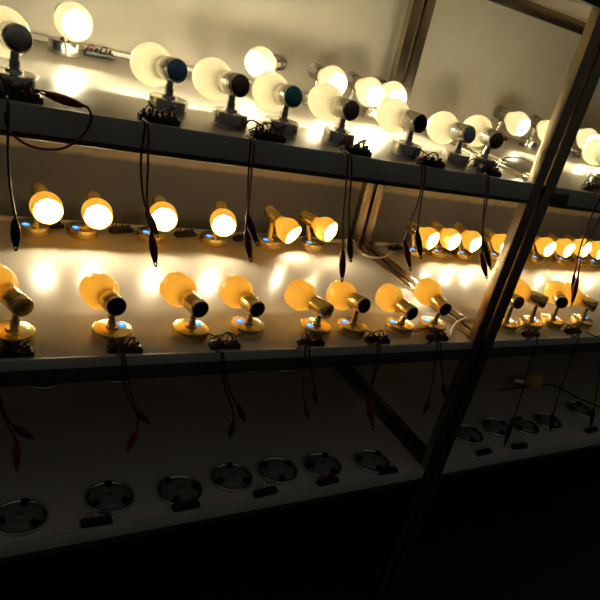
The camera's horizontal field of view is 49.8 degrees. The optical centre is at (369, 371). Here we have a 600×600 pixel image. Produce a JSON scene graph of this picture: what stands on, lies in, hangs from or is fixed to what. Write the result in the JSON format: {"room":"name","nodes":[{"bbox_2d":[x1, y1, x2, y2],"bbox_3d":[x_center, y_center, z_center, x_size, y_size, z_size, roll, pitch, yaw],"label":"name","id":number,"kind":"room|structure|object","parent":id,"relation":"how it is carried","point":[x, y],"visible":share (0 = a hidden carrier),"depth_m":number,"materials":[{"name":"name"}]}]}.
{"room":"lighting shop","nodes":[
{"label":"lighting shop","id":0,"kind":"room"},
{"bbox_2d":[0,0,599,256],"bbox_3d":[1.288,-1.117,2.721,11.000,3.150,0.100,-4,34,-34],"label":"wall","id":1,"kind":"structure","parent":0,"point":[478,57],"depth_m":1.84,"materials":[{"name":"paint"}]},
{"bbox_2d":[0,448,599,599],"bbox_3d":[1.810,1.253,2.186,11.000,0.100,3.860,-4,34,-34],"label":"floor","id":2,"kind":"structure","parent":0,"point":[530,530],"depth_m":2.24,"materials":[{"name":"black"}]},
{"bbox_2d":[0,0,599,599],"bbox_3d":[-0.716,-0.157,1.306,1.995,1.810,0.663,-4,34,-34],"label":"shelf rack","id":3,"kind":"object","parent":2,"relation":"on","point":[82,427],"visible":0.71,"depth_m":1.45,"materials":[{"name":"silver metal"}]},
{"bbox_2d":[0,406,20,471],"bbox_3d":[-0.604,0.078,1.061,0.044,0.225,0.030,17,28,0],"label":"lead","id":4,"kind":"object","parent":3,"relation":"hanging from","point":[16,453],"visible":0.99,"depth_m":1.09,"materials":[{"name":"rubber"}]},
{"bbox_2d":[4,94,20,250],"bbox_3d":[-0.489,-0.269,0.878,0.017,0.207,0.052,-4,34,-34],"label":"lead","id":5,"kind":"object","parent":3,"relation":"hanging from","point":[15,232],"visible":1,"depth_m":0.87,"materials":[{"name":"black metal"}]},
{"bbox_2d":[0,340,33,357],"bbox_3d":[-0.580,-0.037,1.043,0.060,0.021,0.024,-4,34,-34],"label":"block","id":6,"kind":"object","parent":3,"relation":"on","point":[15,352],"visible":1,"depth_m":1.04,"materials":[{"name":"black plastic"}]},
{"bbox_2d":[0,355,34,439],"bbox_3d":[-0.583,0.049,1.036,0.066,0.153,0.041,19,28,3],"label":"lead","id":7,"kind":"object","parent":3,"relation":"hanging from","point":[21,431],"visible":1,"depth_m":1.06,"materials":[{"name":"black rubber"}]},
{"bbox_2d":[0,264,35,349],"bbox_3d":[-0.601,-0.108,1.065,0.138,0.109,0.070,35,33,31],"label":"spot lamp","id":8,"kind":"object","parent":3,"relation":"on","point":[13,330],"visible":0.98,"depth_m":1.05,"materials":[{"name":"gold metal"}]},
{"bbox_2d":[0,5,38,92],"bbox_3d":[-0.499,-0.445,0.888,0.070,0.099,0.145,-4,34,-34],"label":"spot lamp","id":9,"kind":"object","parent":3,"relation":"on","point":[16,39],"visible":0.98,"depth_m":0.87,"materials":[{"name":"silver metal"}]},
{"bbox_2d":[0,79,43,104],"bbox_3d":[-0.473,-0.377,0.862,0.060,0.021,0.024,-3,34,-33],"label":"block","id":10,"kind":"object","parent":3,"relation":"on","point":[31,96],"visible":0.97,"depth_m":0.86,"materials":[{"name":"black plastic"}]},
{"bbox_2d":[0,498,47,536],"bbox_3d":[-0.696,0.288,1.276,0.101,0.016,0.101,9,29,-14],"label":"round fitting","id":11,"kind":"object","parent":3,"relation":"on","point":[24,516],"visible":1,"depth_m":1.27,"materials":[{"name":"silver metal"}]},
{"bbox_2d":[18,183,63,237],"bbox_3d":[-0.739,-0.357,1.434,0.128,0.117,0.070,36,33,32],"label":"spot lamp","id":12,"kind":"object","parent":3,"relation":"on","point":[46,207],"visible":0.98,"depth_m":1.43,"materials":[{"name":"glass"}]},
{"bbox_2d":[4,90,92,150],"bbox_3d":[-0.432,-0.337,0.865,0.108,0.079,0.013,-4,34,-34],"label":"lead","id":13,"kind":"object","parent":3,"relation":"hanging from","point":[63,99],"visible":1,"depth_m":0.86,"materials":[{"name":"red rubber"}]},
{"bbox_2d":[48,1,92,58],"bbox_3d":[-0.573,-0.655,1.226,0.067,0.102,0.124,-4,34,-34],"label":"spot lamp","id":14,"kind":"object","parent":3,"relation":"on","point":[73,21],"visible":1,"depth_m":1.21,"materials":[{"name":"white glass"}]},
{"bbox_2d":[66,190,112,239],"bbox_3d":[-0.653,-0.361,1.495,0.085,0.113,0.123,-4,34,-34],"label":"spot lamp","id":15,"kind":"object","parent":3,"relation":"on","point":[97,214],"visible":1,"depth_m":1.49,"materials":[{"name":"gold metal"}]},
{"bbox_2d":[80,510,112,528],"bbox_3d":[-0.561,0.303,1.317,0.060,0.021,0.024,-2,33,-32],"label":"block","id":16,"kind":"object","parent":3,"relation":"on","point":[107,519],"visible":1,"depth_m":1.31,"materials":[{"name":"black plastic"}]},
{"bbox_2d":[83,44,114,60],"bbox_3d":[-0.568,-0.672,1.347,0.060,0.021,0.024,-8,37,-39],"label":"block","id":17,"kind":"object","parent":3,"relation":"on","point":[87,51],"visible":1,"depth_m":1.34,"materials":[{"name":"black plastic"}]},
{"bbox_2d":[79,272,135,345],"bbox_3d":[-0.469,-0.112,1.159,0.070,0.096,0.144,-9,37,-40],"label":"spot lamp","id":18,"kind":"object","parent":3,"relation":"on","point":[98,290],"visible":0.99,"depth_m":1.15,"materials":[{"name":"gold metal"}]},
{"bbox_2d":[84,480,134,514],"bbox_3d":[-0.560,0.269,1.385,0.101,0.016,0.101,33,32,28],"label":"round fitting","id":19,"kind":"object","parent":3,"relation":"on","point":[114,497],"visible":0.99,"depth_m":1.38,"materials":[{"name":"silver metal"}]},
{"bbox_2d":[108,222,133,233],"bbox_3d":[-0.625,-0.362,1.610,0.024,0.021,0.060,34,32,29],"label":"block","id":20,"kind":"object","parent":3,"relation":"on","point":[115,229],"visible":1,"depth_m":1.60,"materials":[{"name":"black plastic"}]},
{"bbox_2d":[106,337,142,353],"bbox_3d":[-0.435,-0.047,1.140,0.060,0.021,0.024,-2,33,-32],"label":"block","id":21,"kind":"object","parent":3,"relation":"on","point":[137,347],"visible":1,"depth_m":1.14,"materials":[{"name":"black plastic"}]},
{"bbox_2d":[122,350,138,451],"bbox_3d":[-0.439,0.057,1.174,0.040,0.216,0.030,2,31,-26],"label":"lead","id":22,"kind":"object","parent":3,"relation":"hanging from","point":[132,440],"visible":0.96,"depth_m":1.19,"materials":[{"name":"rubber"}]},
{"bbox_2d":[117,350,150,424],"bbox_3d":[-0.424,0.034,1.138,0.074,0.151,0.041,16,28,-1],"label":"lead","id":23,"kind":"object","parent":3,"relation":"hanging from","point":[139,414],"visible":1,"depth_m":1.15,"materials":[{"name":"black rubber"}]},
{"bbox_2d":[140,116,158,238],"bbox_3d":[-0.337,-0.289,0.974,0.042,0.179,0.030,19,28,5],"label":"lead","id":24,"kind":"object","parent":3,"relation":"hanging from","point":[155,229],"visible":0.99,"depth_m":0.97,"materials":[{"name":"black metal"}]},
{"bbox_2d":[142,117,157,266],"bbox_3d":[-0.339,-0.271,0.985,0.038,0.223,0.051,-4,34,-34],"label":"lead","id":25,"kind":"object","parent":3,"relation":"hanging from","point":[153,249],"visible":1,"depth_m":0.99,"materials":[{"name":"red metal"}]},
{"bbox_2d":[137,195,177,243],"bbox_3d":[-0.524,-0.372,1.580,0.073,0.118,0.124,-4,34,-34],"label":"spot lamp","id":26,"kind":"object","parent":3,"relation":"on","point":[165,216],"visible":0.89,"depth_m":1.57,"materials":[{"name":"gold metal"}]},
{"bbox_2d":[130,42,187,119],"bbox_3d":[-0.327,-0.460,1.015,0.080,0.093,0.170,-4,34,-34],"label":"spot lamp","id":27,"kind":"object","parent":3,"relation":"on","point":[151,63],"visible":0.98,"depth_m":1.01,"materials":[{"name":"silver metal"}]},
{"bbox_2d":[137,105,180,126],"bbox_3d":[-0.317,-0.387,0.965,0.060,0.021,0.024,-3,34,-33],"label":"block","id":28,"kind":"object","parent":3,"relation":"on","point":[167,119],"visible":1,"depth_m":0.96,"materials":[{"name":"black plastic"}]},
{"bbox_2d":[0,215,346,243],"bbox_3d":[-0.825,-0.356,1.502,1.855,0.010,0.016,-4,34,-34],"label":"cable trunking","id":29,"kind":"object","parent":3,"relation":"on","point":[2,217],"visible":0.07,"depth_m":1.70,"materials":[{"name":"beige plastic"}]},
{"bbox_2d":[157,475,202,504],"bbox_3d":[-0.431,0.268,1.459,0.101,0.016,0.101,15,28,-3],"label":"round fitting","id":30,"kind":"object","parent":3,"relation":"on","point":[170,488],"visible":0.98,"depth_m":1.46,"materials":[{"name":"silver metal"}]},
{"bbox_2d":[173,226,195,237],"bbox_3d":[-0.490,-0.371,1.701,0.024,0.021,0.060,34,32,29],"label":"block","id":31,"kind":"object","parent":3,"relation":"on","point":[186,233],"visible":1,"depth_m":1.69,"materials":[{"name":"black plastic"}]},
{"bbox_2d":[171,495,200,512],"bbox_3d":[-0.407,0.292,1.422,0.060,0.021,0.024,-5,35,-35],"label":"block","id":32,"kind":"object","parent":3,"relation":"on","point":[192,504],"visible":1,"depth_m":1.42,"materials":[{"name":"black plastic"}]},
{"bbox_2d":[159,271,232,343],"bbox_3d":[-0.341,-0.118,1.237,0.161,0.100,0.082,32,31,26],"label":"spot lamp","id":33,"kind":"object","parent":3,"relation":"on","point":[177,288],"visible":1,"depth_m":1.23,"materials":[{"name":"gold metal"}]},
{"bbox_2d":[30,32,362,107],"bbox_3d":[-0.722,-0.695,1.316,1.855,0.010,0.016,-4,34,-34],"label":"cable trunking","id":34,"kind":"object","parent":3,"relation":"on","point":[35,36],"visible":0.02,"depth_m":1.41,"materials":[{"name":"beige plastic"}]},
{"bbox_2d":[200,201,236,246],"bbox_3d":[-0.394,-0.380,1.670,0.073,0.114,0.122,2,31,-26],"label":"spot lamp","id":35,"kind":"object","parent":3,"relation":"on","point":[223,223],"visible":1,"depth_m":1.66,"materials":[{"name":"gold metal"}]},
{"bbox_2d":[208,335,240,349],"bbox_3d":[-0.281,-0.057,1.244,0.060,0.021,0.024,-4,34,-34],"label":"block","id":36,"kind":"object","parent":3,"relation":"on","point":[226,344],"visible":1,"depth_m":1.24,"materials":[{"name":"black plastic"}]},
{"bbox_2d":[218,347,235,437],"bbox_3d":[-0.284,0.048,1.269,0.061,0.214,0.030,10,29,-13],"label":"lead","id":37,"kind":"object","parent":3,"relation":"hanging from","point":[231,429],"visible":0.98,"depth_m":1.29,"materials":[{"name":"black metal"}]},
{"bbox_2d":[216,347,245,421],"bbox_3d":[-0.271,0.031,1.246,0.082,0.172,0.043,14,28,-6],"label":"lead","id":38,"kind":"object","parent":3,"relation":"hanging from","point":[241,413],"visible":1,"depth_m":1.25,"materials":[{"name":"black rubber"}]},
{"bbox_2d":[210,462,252,491],"bbox_3d":[-0.330,0.252,1.543,0.101,0.016,0.101,6,30,-19],"label":"round fitting","id":39,"kind":"object","parent":3,"relation":"on","point":[229,476],"visible":1,"depth_m":1.54,"materials":[{"name":"silver metal"}]},
{"bbox_2d":[192,57,277,131],"bbox_3d":[-0.229,-0.457,1.063,0.167,0.094,0.075,32,31,26],"label":"spot lamp","id":40,"kind":"object","parent":3,"relation":"on","point":[212,77],"visible":1,"depth_m":1.05,"materials":[{"name":"white glass"}]},
{"bbox_2d":[219,275,264,341],"bbox_3d":[-0.269,-0.127,1.301,0.117,0.093,0.151,-4,34,-34],"label":"spot lamp","id":41,"kind":"object","parent":3,"relation":"on","point":[236,291],"visible":1,"depth_m":1.31,"materials":[{"name":"gold metal"}]},
{"bbox_2d":[244,134,254,261],"bbox_3d":[-0.206,-0.285,1.065,0.052,0.208,0.033,30,31,24],"label":"lead","id":42,"kind":"object","parent":3,"relation":"hanging from","point":[247,239],"visible":1,"depth_m":1.07,"materials":[{"name":"red rubber"}]},
{"bbox_2d":[245,134,258,246],"bbox_3d":[-0.195,-0.296,1.069,0.046,0.183,0.032,17,28,0],"label":"lead","id":43,"kind":"object","parent":3,"relation":"hanging from","point":[250,225],"visible":0.94,"depth_m":1.08,"materials":[{"name":"black metal"}]},
{"bbox_2d":[244,46,286,77],"bbox_3d":[-0.225,-0.678,1.458,0.067,0.104,0.137,29,30,22],"label":"light","id":44,"kind":"object","parent":3,"relation":"on","point":[259,60],"visible":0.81,"depth_m":1.41,"materials":[{"name":"white glass"}]},
{"bbox_2d":[253,482,277,497],"bbox_3d":[-0.248,0.282,1.529,0.060,0.021,0.024,-7,36,-37],"label":"block","id":45,"kind":"object","parent":3,"relation":"on","point":[267,491],"visible":1,"depth_m":1.52,"materials":[{"name":"black plastic"}]},
{"bbox_2d":[249,124,285,142],"bbox_3d":[-0.169,-0.397,1.065,0.060,0.021,0.024,-4,34,-34],"label":"block","id":46,"kind":"object","parent":3,"relation":"on","point":[276,136],"visible":0.98,"depth_m":1.06,"materials":[{"name":"black plastic"}]},
{"bbox_2d":[252,71,302,139],"bbox_3d":[-0.159,-0.465,1.118,0.077,0.091,0.164,4,30,-24],"label":"spot lamp","id":47,"kind":"object","parent":3,"relation":"on","point":[271,92],"visible":0.97,"depth_m":1.11,"materials":[{"name":"white glass"}]},
{"bbox_2d":[258,457,297,484],"bbox_3d":[-0.229,0.245,1.611,0.101,0.016,0.101,18,28,2],"label":"round fitting","id":48,"kind":"object","parent":3,"relation":"on","point":[276,470],"visible":1,"depth_m":1.60,"materials":[{"name":"silver metal"}]},
{"bbox_2d":[256,205,301,250],"bbox_3d":[-0.252,-0.393,1.780,0.117,0.107,0.071,22,28,10],"label":"spot lamp","id":49,"kind":"object","parent":3,"relation":"on","point":[288,230],"visible":0.99,"depth_m":1.77,"materials":[{"name":"gold metal"}]},
{"bbox_2d":[296,344,309,418],"bbox_3d":[-0.140,0.023,1.339,0.062,0.187,0.042,20,28,6],"label":"lead","id":50,"kind":"object","parent":3,"relation":"hanging from","point":[306,409],"visible":1,"depth_m":1.34,"materials":[{"name":"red rubber"}]},
{"bbox_2d":[284,279,333,339],"bbox_3d":[-0.127,-0.135,1.393,0.089,0.094,0.142,-4,34,-34],"label":"spot lamp","id":51,"kind":"object","parent":3,"relation":"on","point":[300,294],"visible":0.99,"depth_m":1.38,"materials":[{"name":"gold metal"}]},
{"bbox_2d":[296,333,324,345],"bbox_3d":[-0.123,-0.068,1.351,0.060,0.021,0.024,-3,33,-32],"label":"block","id":52,"kind":"object","parent":3,"relation":"on","point":[312,341],"visible":0.98,"depth_m":1.34,"materials":[{"name":"black plastic"}]},
{"bbox_2d":[299,210,337,252],"bbox_3d":[-0.152,-0.405,1.855,0.114,0.109,0.070,34,32,29],"label":"spot lamp","id":53,"kind":"object","parent":3,"relation":"on","point":[325,229],"visible":1,"depth_m":1.84,"materials":[{"name":"gold metal"}]},
{"bbox_2d":[304,452,341,477],"bbox_3d":[-0.121,0.242,1.677,0.101,0.016,0.101,32,31,26],"label":"round fitting","id":54,"kind":"object","parent":3,"relation":"on","point":[316,464],"visible":0.98,"depth_m":1.67,"materials":[{"name":"silver metal"}]},
{"bbox_2d":[301,62,347,105],"bbox_3d":[-0.110,-0.676,1.517,0.067,0.104,0.124,-8,37,-39],"label":"spot lamp","id":55,"kind":"object","parent":3,"relation":"on","point":[334,75],"visible":0.7,"depth_m":1.50,"materials":[{"name":"white glass"}]},
{"bbox_2d":[316,472,339,486],"bbox_3d":[-0.105,0.272,1.625,0.060,0.021,0.024,-4,34,-35],"label":"block","id":56,"kind":"object","parent":3,"relation":"on","point":[333,479],"visible":1,"depth_m":1.62,"materials":[{"name":"black plastic"}]},
{"bbox_2d":[308,83,365,147],"bbox_3d":[-0.061,-0.473,1.185,0.070,0.094,0.150,-4,34,-34],"label":"spot lamp","id":57,"kind":"object","parent":3,"relation":"on","point":[326,102],"visible":0.98,"depth_m":1.17,"materials":[{"name":"white glass"}]},
{"bbox_2d":[339,149,348,281],"bbox_3d":[-0.048,-0.280,1.188,0.056,0.247,0.032,13,28,-7],"label":"lead","id":58,"kind":"object","parent":3,"relation":"hanging from","point":[342,263],"visible":0.99,"depth_m":1.21,"materials":[{"name":"red metal"}]},
{"bbox_2d":[342,149,353,261],"bbox_3d":[-0.043,-0.295,1.164,0.065,0.199,0.042,19,28,4],"label":"lead","id":59,"kind":"object","parent":3,"relation":"hanging from","point":[349,243],"visible":1,"depth_m":1.18,"materials":[{"name":"black metal"}]},
{"bbox_2d":[326,280,383,338],"bbox_3d":[-0.036,-0.138,1.449,0.154,0.094,0.080,36,33,32],"label":"spot lamp","id":60,"kind":"object","parent":3,"relation":"on","point":[343,295],"visible":0.99,"depth_m":1.44,"materials":[{"name":"gold metal"}]},
{"bbox_2d":[339,139,371,156],"bbox_3d":[-0.025,-0.406,1.162,0.060,0.021,0.024,-3,33,-32],"label":"block","id":61,"kind":"object","parent":3,"relation":"on","point":[355,149],"visible":0.99,"depth_m":1.16,"materials":[{"name":"black plastic"}]},
{"bbox_2d":[346,71,384,108],"bbox_3d":[-0.024,-0.679,1.577,0.067,0.099,0.126,-11,38,-41],"label":"light","id":62,"kind":"object","parent":3,"relation":"on","point":[370,92],"visible":0.74,"depth_m":1.55,"materials":[{"name":"white glass"}]},
{"bbox_2d":[354,449,389,473],"bbox_3d":[0.008,0.242,1.748,0.101,0.016,0.101,12,28,-9],"label":"round fitting","id":63,"kind":"object","parent":3,"relation":"on","point":[368,460],"visible":0.98,"depth_m":1.74,"materials":[{"name":"silver metal"}]},
{"bbox_2d":[367,341,377,429],"bbox_3d":[0.004,0.038,1.452,0.072,0.239,0.044,17,28,0],"label":"lead","id":64,"kind":"object","parent":3,"relation":"hanging from","point":[370,400],"visible":1,"depth_m":1.46,"materials":[{"name":"black rubber"}]},
{"bbox_2d":[364,331,390,343],"bbox_3d":[0.018,-0.077,1.447,0.060,0.021,0.024,-3,33,-32],"label":"block","id":65,"kind":"object","parent":3,"relation":"on","point":[380,339],"visible":1,"depth_m":1.44,"materials":[{"name":"black plastic"}]},
{"bbox_2d":[361,76,406,119],"bbox_3d":[0.037,-0.685,1.616,0.067,0.102,0.125,-4,34,-34],"label":"light","id":66,"kind":"object","parent":3,"relation":"on","point":[392,88],"visible":0.45,"depth_m":1.59,"materials":[{"name":"white glass"}]},
{"bbox_2d":[377,462,398,474],"bbox_3d":[0.050,0.262,1.730,0.060,0.021,0.024,-3,34,-33],"label":"block","id":67,"kind":"object","parent":3,"relation":"on","point":[390,469],"visible":1,"depth_m":1.72,"materials":[{"name":"black plastic"}]},
{"bbox_2d":[376,97,438,160],"bbox_3d":[0.074,-0.481,1.272,0.070,0.096,0.153,-11,39,-42],"label":"spot lamp","id":68,"kind":"object","parent":3,"relation":"on","point":[393,115],"visible":0.99,"depth_m":1.26,"materials":[{"name":"white glass"}]},
{"bbox_2d":[375,283,442,336],"bbox_3d":[0.097,-0.147,1.546,0.135,0.087,0.142,-4,34,-34],"label":"spot lamp","id":69,"kind":"object","parent":3,"relation":"on","point":[389,297],"visible":1,"depth_m":1.52,"materials":[{"name":"gold metal"}]},
{"bbox_2d":[403,161,422,270],"bbox_3d":[0.090,-0.301,1.272,0.050,0.218,0.033,16,28,-2],"label":"lead","id":70,"kind":"object","parent":3,"relation":"hanging from","point":[406,251],"visible":0.99,"depth_m":1.28,"materials":[{"name":"rubber"}]},
{"bbox_2d":[415,161,425,258],"bbox_3d":[0.095,-0.310,1.253,0.066,0.186,0.044,20,28,5],"label":"lead","id":71,"kind":"object","parent":3,"relation":"hanging from","point":[418,241],"visible":1,"depth_m":1.26,"materials":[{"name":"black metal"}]},
{"bbox_2d":[423,339,437,413],"bbox_3d":[0.138,0.014,1.537,0.059,0.209,0.040,23,28,11],"label":"lead","id":72,"kind":"object","parent":3,"relation":"hanging from","point":[427,405],"visible":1,"depth_m":1.54,"materials":[{"name":"black rubber"}]},
{"bbox_2d":[417,153,445,168],"bbox_3d":[0.122,-0.416,1.261,0.060,0.021,0.024,-4,34,-34],"label":"block","id":73,"kind":"object","parent":3,"relation":"on","point":[432,162],"visible":0.97,"depth_m":1.25,"materials":[{"name":"black plastic"}]},
{"bbox_2d":[414,277,451,334],"bbox_3d":[0.161,-0.158,1.582,0.070,0.104,0.147,1,31,-27],"label":"spot lamp","id":74,"kind":"object","parent":3,"relation":"on","point":[427,291],"visible":0.98,"depth_m":1.58,"materials":[{"name":"gold metal"}]},
{"bbox_2d":[425,329,448,341],"bbox_3d":[0.164,-0.087,1.545,0.060,0.021,0.024,-4,34,-34],"label":"block","id":75,"kind":"object","parent":3,"relation":"on","point":[439,337],"visible":1,"depth_m":1.54,"materials":[{"name":"black plastic"}]},
{"bbox_2d":[426,111,495,168],"bbox_3d":[0.188,-0.484,1.346,0.168,0.091,0.086,33,32,28],"label":"light","id":76,"kind":"object","parent":3,"relation":"on","point":[443,127],"visible":1,"depth_m":1.33,"materials":[{"name":"white glass"}]},
{"bbox_2d":[477,171,487,278],"bbox_3d":[0.240,-0.311,1.376,0.108,0.226,0.053,-4,34,-34],"label":"lead","id":77,"kind":"object","parent":3,"relation":"hanging from","point":[483,264],"visible":1,"depth_m":1.37,"materials":[{"name":"red metal"}]},
{"bbox_2d":[463,115,503,168],"bbox_3d":[0.250,-0.494,1.389,0.067,0.099,0.150,4,30,-24],"label":"spot lamp","id":78,"kind":"object","parent":3,"relation":"on","point":[485,135],"visible":0.86,"depth_m":1.37,"materials":[{"name":"silver metal"}]},
{"bbox_2d":[483,171,491,269],"bbox_3d":[0.260,-0.316,1.381,0.104,0.208,0.032,6,30,-20],"label":"lead","id":79,"kind":"object","parent":3,"relation":"hanging from","point":[486,254],"visible":0.87,"depth_m":1.40,"materials":[{"name":"black rubber"}]},
{"bbox_2d":[475,163,501,177],"bbox_3d":[0.252,-0.426,1.350,0.060,0.021,0.024,-3,34,-33],"label":"block","id":80,"kind":"object","parent":3,"relation":"on","point":[493,172],"visible":1,"depth_m":1.34,"materials":[{"name":"black plastic"}]},
{"bbox_2d":[342,0,599,597],"bbox_3d":[1.193,-0.284,2.592,2.595,1.810,0.667,-4,34,-34],"label":"metal frame","id":81,"kind":"object","parent":2,"relation":"on","point":[401,391],"visible":0.55,"depth_m":2.00,"materials":[{"name":"silver metal"}]},
{"bbox_2d":[405,221,439,257],"bbox_3d":[0.162,-0.424,2.065,0.071,0.108,0.113,-14,40,-44],"label":"spot lamp","id":82,"kind":"object","parent":81,"relation":"on","point":[430,236],"visible":0.71,"depth_m":2.05,"materials":[{"name":"gold metal"}]},
{"bbox_2d":[427,221,460,259],"bbox_3d":[0.244,-0.429,2.116,0.072,0.111,0.114,-4,34,-34],"label":"spot lamp","id":83,"kind":"object","parent":81,"relation":"on","point":[450,238],"visible":0.84,"depth_m":2.10,"materials":[{"name":"gold metal"}]},
{"bbox_2d":[452,222,480,260],"bbox_3d":[0.331,-0.434,2.175,0.086,0.110,0.116,-4,34,-34],"label":"spot lamp","id":84,"kind":"object","parent":81,"relation":"on","point":[471,240],"visible":0.89,"depth_m":2.15,"materials":[{"name":"glass"}]},
{"bbox_2d":[456,424,483,444],"bbox_3d":[0.309,0.193,2.004,0.101,0.016,0.101,21,28,7],"label":"round fitting","id":85,"kind":"object","parent":81,"relation":"on","point":[467,434],"visible":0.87,"depth_m":1.99,"materials":[{"name":"silver metal"}]},
{"bbox_2d":[373,241,599,259],"bbox_3d":[1.033,-0.482,2.756,2.455,0.010,0.016,-4,34,-34],"label":"cable trunking","id":86,"kind":"object","parent":81,"relation":"on","point":[375,243],"visible":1,"depth_m":2.16,"materials":[{"name":"beige plastic"}]},
{"bbox_2d":[484,228,505,261],"bbox_3d":[0.453,-0.442,2.259,0.101,0.108,0.115,-4,34,-34],"label":"spot lamp","id":87,"kind":"object","parent":81,"relation":"on","point":[497,240],"visible":0.77,"depth_m":2.23,"materials":[{"name":"gold metal"}]},
{"bbox_2d":[482,417,511,436],"bbox_3d":[0.417,0.179,2.090,0.101,0.016,0.101,7,29,-18],"label":"round fitting","id":88,"kind":"object","parent":81,"relation":"on","point":[497,427],"visible":0.9,"depth_m":2.08,"materials":[{"name":"silver metal"}]},
{"bbox_2d":[494,105,530,136],"bbox_3d":[0.406,-0.721,1.886,0.067,0.102,0.125,-10,38,-40],"label":"light","id":89,"kind":"object","parent":81,"relation":"on","point":[517,123],"visible":0.86,"depth_m":1.86,"materials":[{"name":"white glass"}]},
{"bbox_2d":[499,292,536,333],"bbox_3d":[0.382,-0.176,1.733,0.108,0.108,0.140,-4,34,-34],"label":"spot lamp","id":90,"kind":"object","parent":81,"relation":"on","point":[509,326],"visible":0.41,"depth_m":1.70,"materials":[{"name":"gold metal"}]},
{"bbox_2d":[504,335,537,446],"bbox_3d":[0.404,0.062,1.763,0.071,0.371,0.045,18,28,2],"label":"lead","id":91,"kind":"object","parent":81,"relation":"hanging from","point":[508,433],"visible":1,"depth_m":1.78,"materials":[{"name":"black rubber"}]},
{"bbox_2d":[510,416,539,435],"bbox_3d":[0.522,0.180,2.145,0.101,0.016,0.101,-14,40,-44],"label":"round fitting","id":92,"kind":"object","parent":81,"relation":"on","point":[522,425],"visible":0.97,"depth_m":2.14,"materials":[{"name":"silver metal"}]},
{"bbox_2d":[510,371,542,388],"bbox_3d":[0.589,0.027,2.404,0.106,0.067,0.067,10,28,-12],"label":"spot lamp","id":93,"kind":"object","parent":81,"relation":"on","point":[534,380],"visible":0.91,"depth_m":2.39,"materials":[{"name":"silver metal"}]},
{"bbox_2d":[514,278,548,331],"bbox_3d":[0.429,-0.184,1.759,0.126,0.122,0.102,30,31,24],"label":"spot lamp","id":94,"kind":"object","parent":81,"relation":"on","point":[537,299],"visible":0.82,"depth_m":1.73,"materials":[{"name":"gold metal"}]},
{"bbox_2d":[517,114,549,150],"bbox_3d":[0.522,-0.727,1.964,0.067,0.099,0.126,-4,34,-34],"label":"spot lamp","id":95,"kind":"object","parent":81,"relation":"on","point":[537,123],"visible":0.6,"depth_m":1.97,"materials":[{"name":"silver metal"}]},
{"bbox_2d":[527,235,555,264],"bbox_3d":[0.633,-0.455,2.380,0.087,0.110,0.114,-4,34,-34],"label":"spot lamp","id":96,"kind":"object","parent":81,"relation":"on","point":[546,246],"visible":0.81,"depth_m":2.35,"materials":[{"name":"yellow glass"}]},
{"bbox_2d":[534,412,561,430],"bbox_3d":[0.620,0.169,2.219,0.101,0.016,0.101,-10,38,-40],"label":"round fitting","id":97,"kind":"object","parent":81,"relation":"on","point":[542,418],"visible":0.8,"depth_m":2.21,"materials":[{"name":"silver metal"}]},
{"bbox_2d":[539,280,577,330],"bbox_3d":[0.541,-0.192,1.845,0.103,0.113,0.135,-4,34,-34],"label":"spot lamp","id":98,"kind":"object","parent":81,"relation":"on","point":[557,292],"visible":0.94,"depth_m":1.83,"materials":[{"name":"gold metal"}]},
{"bbox_2d":[546,233,574,265],"bbox_3d":[0.737,-0.463,2.449,0.128,0.112,0.114,-4,34,-34],"label":"spot lamp","id":99,"kind":"object","parent":81,"relation":"on","point":[564,247],"visible":0.84,"depth_m":2.41,"materials":[{"name":"yellow glass"}]},
{"bbox_2d":[549,332,579,431],"bbox_3d":[0.568,0.042,1.883,0.081,0.349,0.041,12,28,-9],"label":"lead","id":100,"kind":"object","parent":81,"relation":"hanging from","point":[551,421],"visible":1,"depth_m":1.89,"materials":[{"name":"black metal"}]},
{"bbox_2d":[563,234,591,266],"bbox_3d":[0.825,-0.472,2.507,0.148,0.117,0.112,-4,34,-34],"label":"spot lamp","id":101,"kind":"object","parent":81,"relation":"on","point":[584,263],"visible":0.62,"depth_m":2.47,"materials":[{"name":"yellow glass"}]},
{"bbox_2d":[566,401,591,417],"bbox_3d":[0.779,0.136,2.367,0.101,0.016,0.101,21,28,7],"label":"round fitting","id":102,"kind":"object","parent":81,"relation":"on","point":[578,408],"visible":0.9,"depth_m":2.35,"materials":[{"name":"silver metal"}]},
{"bbox_2d":[565,282,598,329],"bbox_3d":[0.608,-0.194,1.892,0.133,0.106,0.134,-4,34,-34],"label":"spot lamp","id":103,"kind":"object","parent":81,"relation":"on","point":[589,304],"visible":0.76,"depth_m":1.88,"materials":[{"name":"gold metal"}]},
{"bbox_2d":[568,126,598,157],"bbox_3d":[0.674,-0.739,2.067,0.067,0.103,0.125,0,32,-29],"label":"light","id":104,"kind":"object","parent":81,"relation":"on","point":[583,136],"visible":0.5,"depth_m":2.02,"materials":[{"name":"white glass"}]},
{"bbox_2d":[570,188,599,306],"bbox_3d":[0.523,-0.299,1.581,0.075,0.301,0.043,21,28,8],"label":"lead","id":105,"kind":"object","parent":81,"relation":"hanging from","point":[576,283],"visible":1,"depth_m":1.61,"materials":[{"name":"black rubber"}]},
{"bbox_2d":[571,188,599,293],"bbox_3d":[0.538,-0.310,1.603,0.076,0.294,0.041,4,30,-23],"label":"lead","id":106,"kind":"object","parent":81,"relation":"hanging from","point":[573,276],"visible":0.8,"depth_m":1.58,"materials":[{"name":"black metal"}]},
{"bbox_2d":[579,235,599,267],"bbox_3d":[0.900,-0.475,2.558,0.129,0.114,0.115,-4,34,-34],"label":"spot lamp","id":107,"kind":"object","parent":81,"relation":"on","point":[595,251],"visible":0.62,"depth_m":2.53,"materials":[{"name":"yellow glass"}]},
{"bbox_2d":[582,138,599,185],"bbox_3d":[0.587,-0.522,1.619,0.077,0.106,0.214,16,28,-3],"label":"spot lamp","id":108,"kind":"object","parent":81,"relation":"on","point":[591,149],"visible":0.94,"depth_m":1.65,"materials":[{"name":"white glass"}]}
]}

